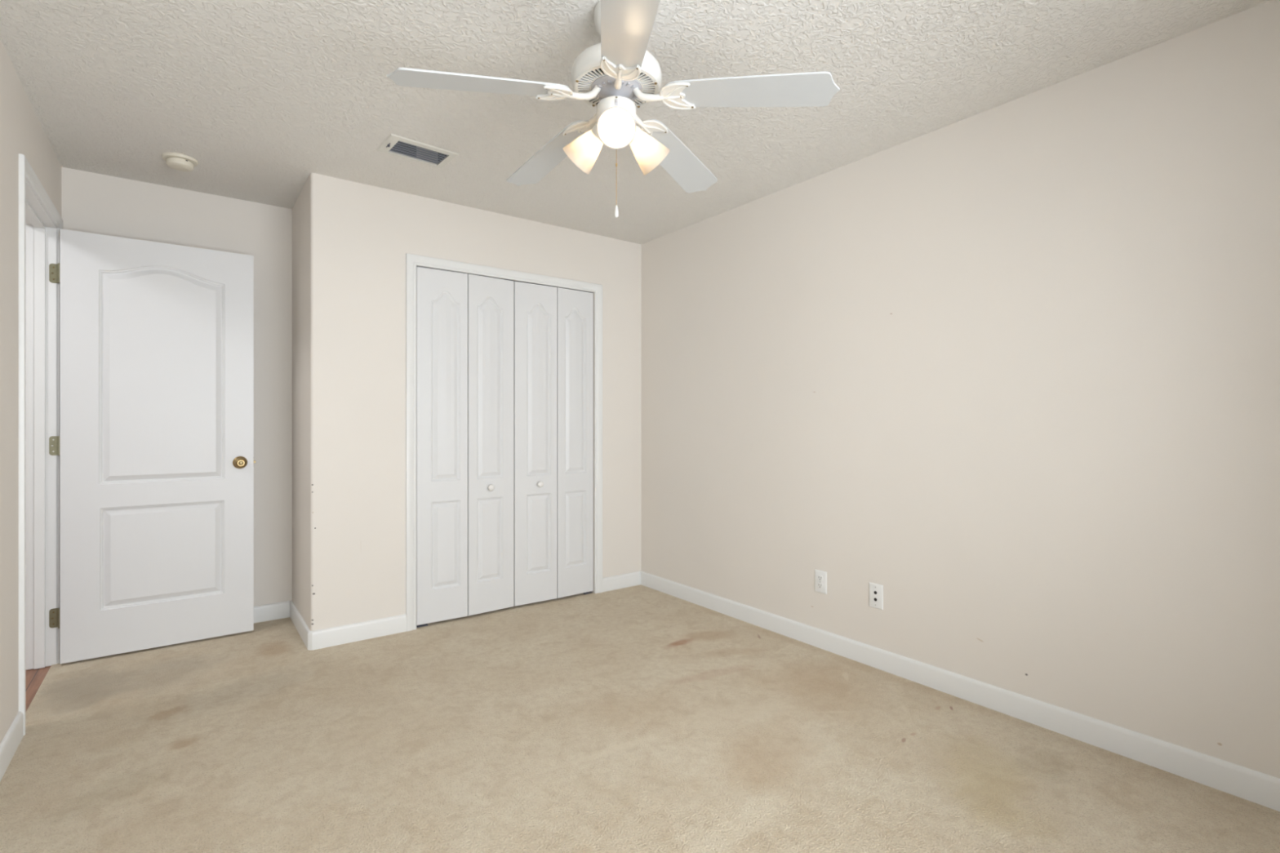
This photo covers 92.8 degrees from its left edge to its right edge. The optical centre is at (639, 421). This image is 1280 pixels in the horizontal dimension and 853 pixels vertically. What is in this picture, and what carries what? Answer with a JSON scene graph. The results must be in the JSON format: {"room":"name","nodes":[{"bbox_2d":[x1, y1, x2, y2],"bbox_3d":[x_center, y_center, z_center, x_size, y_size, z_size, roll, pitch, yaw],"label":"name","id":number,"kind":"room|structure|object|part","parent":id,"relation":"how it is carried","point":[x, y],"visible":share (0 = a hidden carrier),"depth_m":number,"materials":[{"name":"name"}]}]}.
{"room":"empty bedroom","nodes":[
{"label":"empty bedroom","id":0,"kind":"room"},
{"bbox_2d":[0,38,62,743],"bbox_3d":[-1.463,-0.026,1.045,0.115,2.500,4.927,0,0,-37],"label":"wall","id":1,"kind":"structure","parent":0,"point":[21,131],"depth_m":2.14,"materials":[{"name":"beige paint"}]},
{"bbox_2d":[0,711,23,781],"bbox_3d":[-1.158,1.117,0.745,0.013,0.094,3.780,0,0,-37],"label":"baseboard","id":2,"kind":"structure","parent":1,"relation":"attached to","point":[14,735],"depth_m":2.11,"materials":[{"name":"white paint"}]},
{"bbox_2d":[18,153,63,735],"bbox_3d":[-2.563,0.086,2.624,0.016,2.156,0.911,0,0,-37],"label":"trim","id":3,"kind":"structure","parent":1,"relation":"attached to","point":[26,173],"depth_m":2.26,"materials":[{"name":"white paint"}]},
{"bbox_2d":[48,228,255,663],"bbox_3d":[-2.473,0.116,3.142,0.836,2.072,0.159,0,0,-37],"label":"door","id":4,"kind":"structure","parent":1,"relation":"in","point":[154,445],"depth_m":3.11,"materials":[{"name":"white paint"}]},
{"bbox_3d":[-2.168,0.221,3.310,0.068,0.068,0.062,0,0,-37],"label":"knob","id":5,"kind":"part","parent":4,"relation":"part of","materials":[{"name":"gold metal"}]},
{"bbox_2d":[62,167,292,606],"bbox_3d":[-1.720,-0.026,3.993,3.237,2.500,0.100,0,0,-37],"label":"wall","id":6,"kind":"structure","parent":0,"point":[96,203],"depth_m":3.55,"materials":[{"name":"beige paint"}]},
{"bbox_2d":[253,600,289,622],"bbox_3d":[-2.491,1.117,3.345,0.996,0.094,0.013,0,0,-37],"label":"baseboard","id":7,"kind":"structure","parent":6,"relation":"attached to","point":[277,611],"depth_m":3.58,"materials":[{"name":"white paint"}]},
{"bbox_2d":[292,173,640,631],"bbox_3d":[-1.039,-0.026,4.020,2.113,2.500,0.673,0,0,-37],"label":"wall","id":8,"kind":"structure","parent":0,"point":[351,240],"depth_m":3.34,"materials":[{"name":"beige paint"}]},
{"bbox_2d":[289,600,406,650],"bbox_3d":[-1.695,1.117,3.520,0.489,0.094,0.686,0,0,-37],"label":"baseboard","id":9,"kind":"structure","parent":8,"relation":"attached to","point":[343,634],"depth_m":3.25,"materials":[{"name":"white paint"}]},
{"bbox_2d":[416,266,514,627],"bbox_3d":[-1.020,0.144,3.618,0.593,2.041,0.074,0,0,-37],"label":"door","id":10,"kind":"structure","parent":8,"relation":"in","point":[465,322],"depth_m":3.59,"materials":[{"name":"white paint"}]},
{"bbox_3d":[-0.900,0.396,3.683,0.040,0.040,0.034,0,0,-39],"label":"knob","id":11,"kind":"part","parent":10,"relation":"part of","materials":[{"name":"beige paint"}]},
{"bbox_2d":[405,253,602,631],"bbox_3d":[-0.780,0.113,3.783,1.303,2.102,0.016,0,0,-37],"label":"trim","id":12,"kind":"structure","parent":8,"relation":"attached to","point":[411,260],"depth_m":3.42,"materials":[{"name":"white paint"}]},
{"bbox_2d":[416,266,593,293],"bbox_3d":[-0.801,-0.880,3.811,1.187,0.003,0.028,0,0,-37],"label":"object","id":13,"kind":"structure","parent":8,"relation":"attached to","point":[416,266],"depth_m":3.77,"materials":[{"name":"white wood"}]},
{"bbox_2d":[514,281,593,606],"bbox_3d":[-0.548,0.144,3.972,0.577,2.041,0.074,0,0,-37],"label":"door","id":14,"kind":"structure","parent":8,"relation":"in","point":[553,326],"depth_m":3.96,"materials":[{"name":"white paint"}]},
{"bbox_3d":[-0.635,0.396,3.882,0.040,0.040,0.034,0,0,-35],"label":"knob","id":15,"kind":"part","parent":14,"relation":"part of","materials":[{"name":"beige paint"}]},
{"bbox_2d":[602,571,640,591],"bbox_3d":[-0.131,1.117,4.271,0.333,0.094,0.013,0,0,-37],"label":"baseboard","id":16,"kind":"structure","parent":8,"relation":"attached to","point":[633,579],"depth_m":4.27,"materials":[{"name":"white paint"}]},
{"bbox_2d":[0,0,1271,244],"bbox_3d":[-1.224,-1.326,2.175,4.822,0.100,6.450,0,0,-37],"label":"ceiling","id":17,"kind":"structure","parent":0,"point":[265,95],"depth_m":2.28,"materials":[{"name":"paint"}]},
{"bbox_2d":[161,152,198,171],"bbox_3d":[-2.231,-1.252,2.958,0.142,0.048,0.142,0,0,-37],"label":"smoke detector","id":18,"kind":"object","parent":17,"relation":"attached to","point":[178,162],"visible":1,"depth_m":2.92,"materials":[{"name":"beige plastic"}]},
{"bbox_2d":[375,133,459,168],"bbox_3d":[-1.048,-1.348,2.878,0.318,0.176,0.212,0,0,-40],"label":"ceiling vent","id":19,"kind":"object","parent":17,"relation":"in","point":[393,144],"visible":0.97,"depth_m":2.87,"materials":[{"name":"white metal"}]},
{"bbox_2d":[386,0,839,217],"bbox_3d":[-0.111,-0.953,1.924,1.249,0.647,1.231,0,0,-37],"label":"ceiling fan","id":20,"kind":"object","parent":17,"relation":"hanging from","point":[617,76],"visible":1,"depth_m":1.81,"materials":[{"name":"white metal"}]},
{"bbox_3d":[-0.454,-0.966,1.744,0.504,0.006,0.136,-7,13,-22],"label":"blade","id":21,"kind":"part","parent":20,"relation":"part of","materials":[{"name":"white laminate"}]},
{"bbox_3d":[-0.328,-0.966,2.218,0.136,0.006,0.504,-13,2,-39],"label":"blade","id":22,"kind":"part","parent":20,"relation":"part of","materials":[{"name":"white laminate"}]},
{"bbox_3d":[-0.168,-0.874,1.947,0.108,0.112,0.112,-41,-18,22],"label":"lamp shade","id":23,"kind":"part","parent":20,"relation":"part of","materials":[{"name":"white glass"}]},
{"bbox_2d":[591,124,600,141],"bbox_3d":[-0.125,-0.910,1.924,0.057,0.056,0.055,0,0,28],"label":"light bulb","id":24,"kind":"object","parent":20,"relation":"attached to","point":[594,136],"depth_m":1.90,"materials":[{"name":"white glass"}]},
{"bbox_2d":[614,98,617,105],"bbox_3d":[-0.071,-0.962,1.833,0.009,0.018,0.007,0,0,-2],"label":"switch","id":25,"kind":"object","parent":20,"relation":"attached to","point":[615,100],"depth_m":1.83,"materials":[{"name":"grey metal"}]},
{"bbox_3d":[-0.072,-0.773,1.877,0.005,0.220,0.005,0,0,17],"label":"pull chain","id":26,"kind":"part","parent":20,"relation":"part of","materials":[{"name":"gold metal"}]},
{"bbox_2d":[608,111,623,117],"bbox_3d":[-0.071,-0.910,1.838,0.055,0.056,0.057,0,0,-2],"label":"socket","id":27,"kind":"object","parent":20,"relation":"attached to","point":[611,113],"depth_m":1.82,"materials":[{"name":"white metal"}]},
{"bbox_3d":[-0.069,-0.874,1.789,0.112,0.112,0.108,0,38,-2],"label":"lamp shade","id":28,"kind":"part","parent":20,"relation":"part of","materials":[{"name":"white glass"}]},
{"bbox_3d":[-0.069,-0.883,1.800,0.053,0.053,0.084,0,38,-2],"label":"bulb","id":29,"kind":"part","parent":20,"relation":"part of","materials":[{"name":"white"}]},
{"bbox_3d":[-0.034,-0.966,1.488,0.136,0.006,0.504,10,5,-7],"label":"blade","id":30,"kind":"part","parent":20,"relation":"part of","materials":[{"name":"white laminate"}]},
{"bbox_2d":[631,125,641,142],"bbox_3d":[-0.023,-0.910,1.928,0.057,0.056,0.055,0,0,-32],"label":"light bulb","id":31,"kind":"object","parent":20,"relation":"attached to","point":[637,138],"depth_m":1.91,"materials":[{"name":"white glass"}]},
{"bbox_3d":[0.018,-0.874,1.954,0.108,0.112,0.112,43,-21,-25],"label":"lamp shade","id":32,"kind":"part","parent":20,"relation":"part of","materials":[{"name":"white glass"}]},
{"bbox_3d":[0.137,-0.966,2.249,0.136,0.006,0.504,-12,-13,29],"label":"blade","id":33,"kind":"part","parent":20,"relation":"part of","materials":[{"name":"white wood"}]},
{"bbox_3d":[0.322,-0.966,1.785,0.504,0.006,0.136,7,-9,16],"label":"blade","id":34,"kind":"part","parent":20,"relation":"part of","materials":[{"name":"white laminate"}]},
{"bbox_2d":[0,584,1279,852],"bbox_3d":[-1.239,1.197,2.195,4.622,0.066,6.200,0,0,-37],"label":"floor","id":35,"kind":"structure","parent":0,"point":[640,718],"depth_m":2.12,"materials":[{"name":"beige carpet"}]},
{"bbox_2d":[640,0,1279,777],"bbox_3d":[1.092,-0.026,3.021,0.100,2.500,5.027,0,0,-37],"label":"wall","id":36,"kind":"structure","parent":0,"point":[1010,371],"depth_m":2.39,"materials":[{"name":"beige paint"}]},
{"bbox_2d":[814,568,826,594],"bbox_3d":[0.931,0.824,3.146,0.009,0.114,0.074,0,0,-37],"label":"electrical outlet","id":37,"kind":"object","parent":36,"relation":"attached to","point":[820,576],"visible":1,"depth_m":3.14,"materials":[{"name":"white plastic"}]},
{"bbox_2d":[817,582,822,588],"bbox_3d":[0.928,0.844,3.144,0.003,0.027,0.034,0,0,-37],"label":"receptacle","id":38,"kind":"object","parent":37,"relation":"attached to","point":[820,585],"depth_m":3.14,"materials":[{"name":"plastic"}]},
{"bbox_2d":[817,575,822,581],"bbox_3d":[0.928,0.804,3.144,0.003,0.027,0.034,0,0,-37],"label":"receptacle","id":39,"kind":"object","parent":37,"relation":"attached to","point":[820,578],"depth_m":3.14,"materials":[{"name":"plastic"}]},
{"bbox_2d":[869,582,883,609],"bbox_3d":[1.119,0.826,2.895,0.008,0.116,0.073,0,0,-37],"label":"jack plate","id":40,"kind":"object","parent":36,"relation":"attached to","point":[876,591],"visible":1,"depth_m":2.89,"materials":[{"name":"white plastic"}]},
{"bbox_2d":[640,570,1279,811],"bbox_3d":[1.233,1.117,2.738,0.013,0.094,4.104,0,0,-37],"label":"baseboard","id":41,"kind":"structure","parent":36,"relation":"attached to","point":[1245,783],"depth_m":2.37,"materials":[{"name":"white paint"}]}
]}

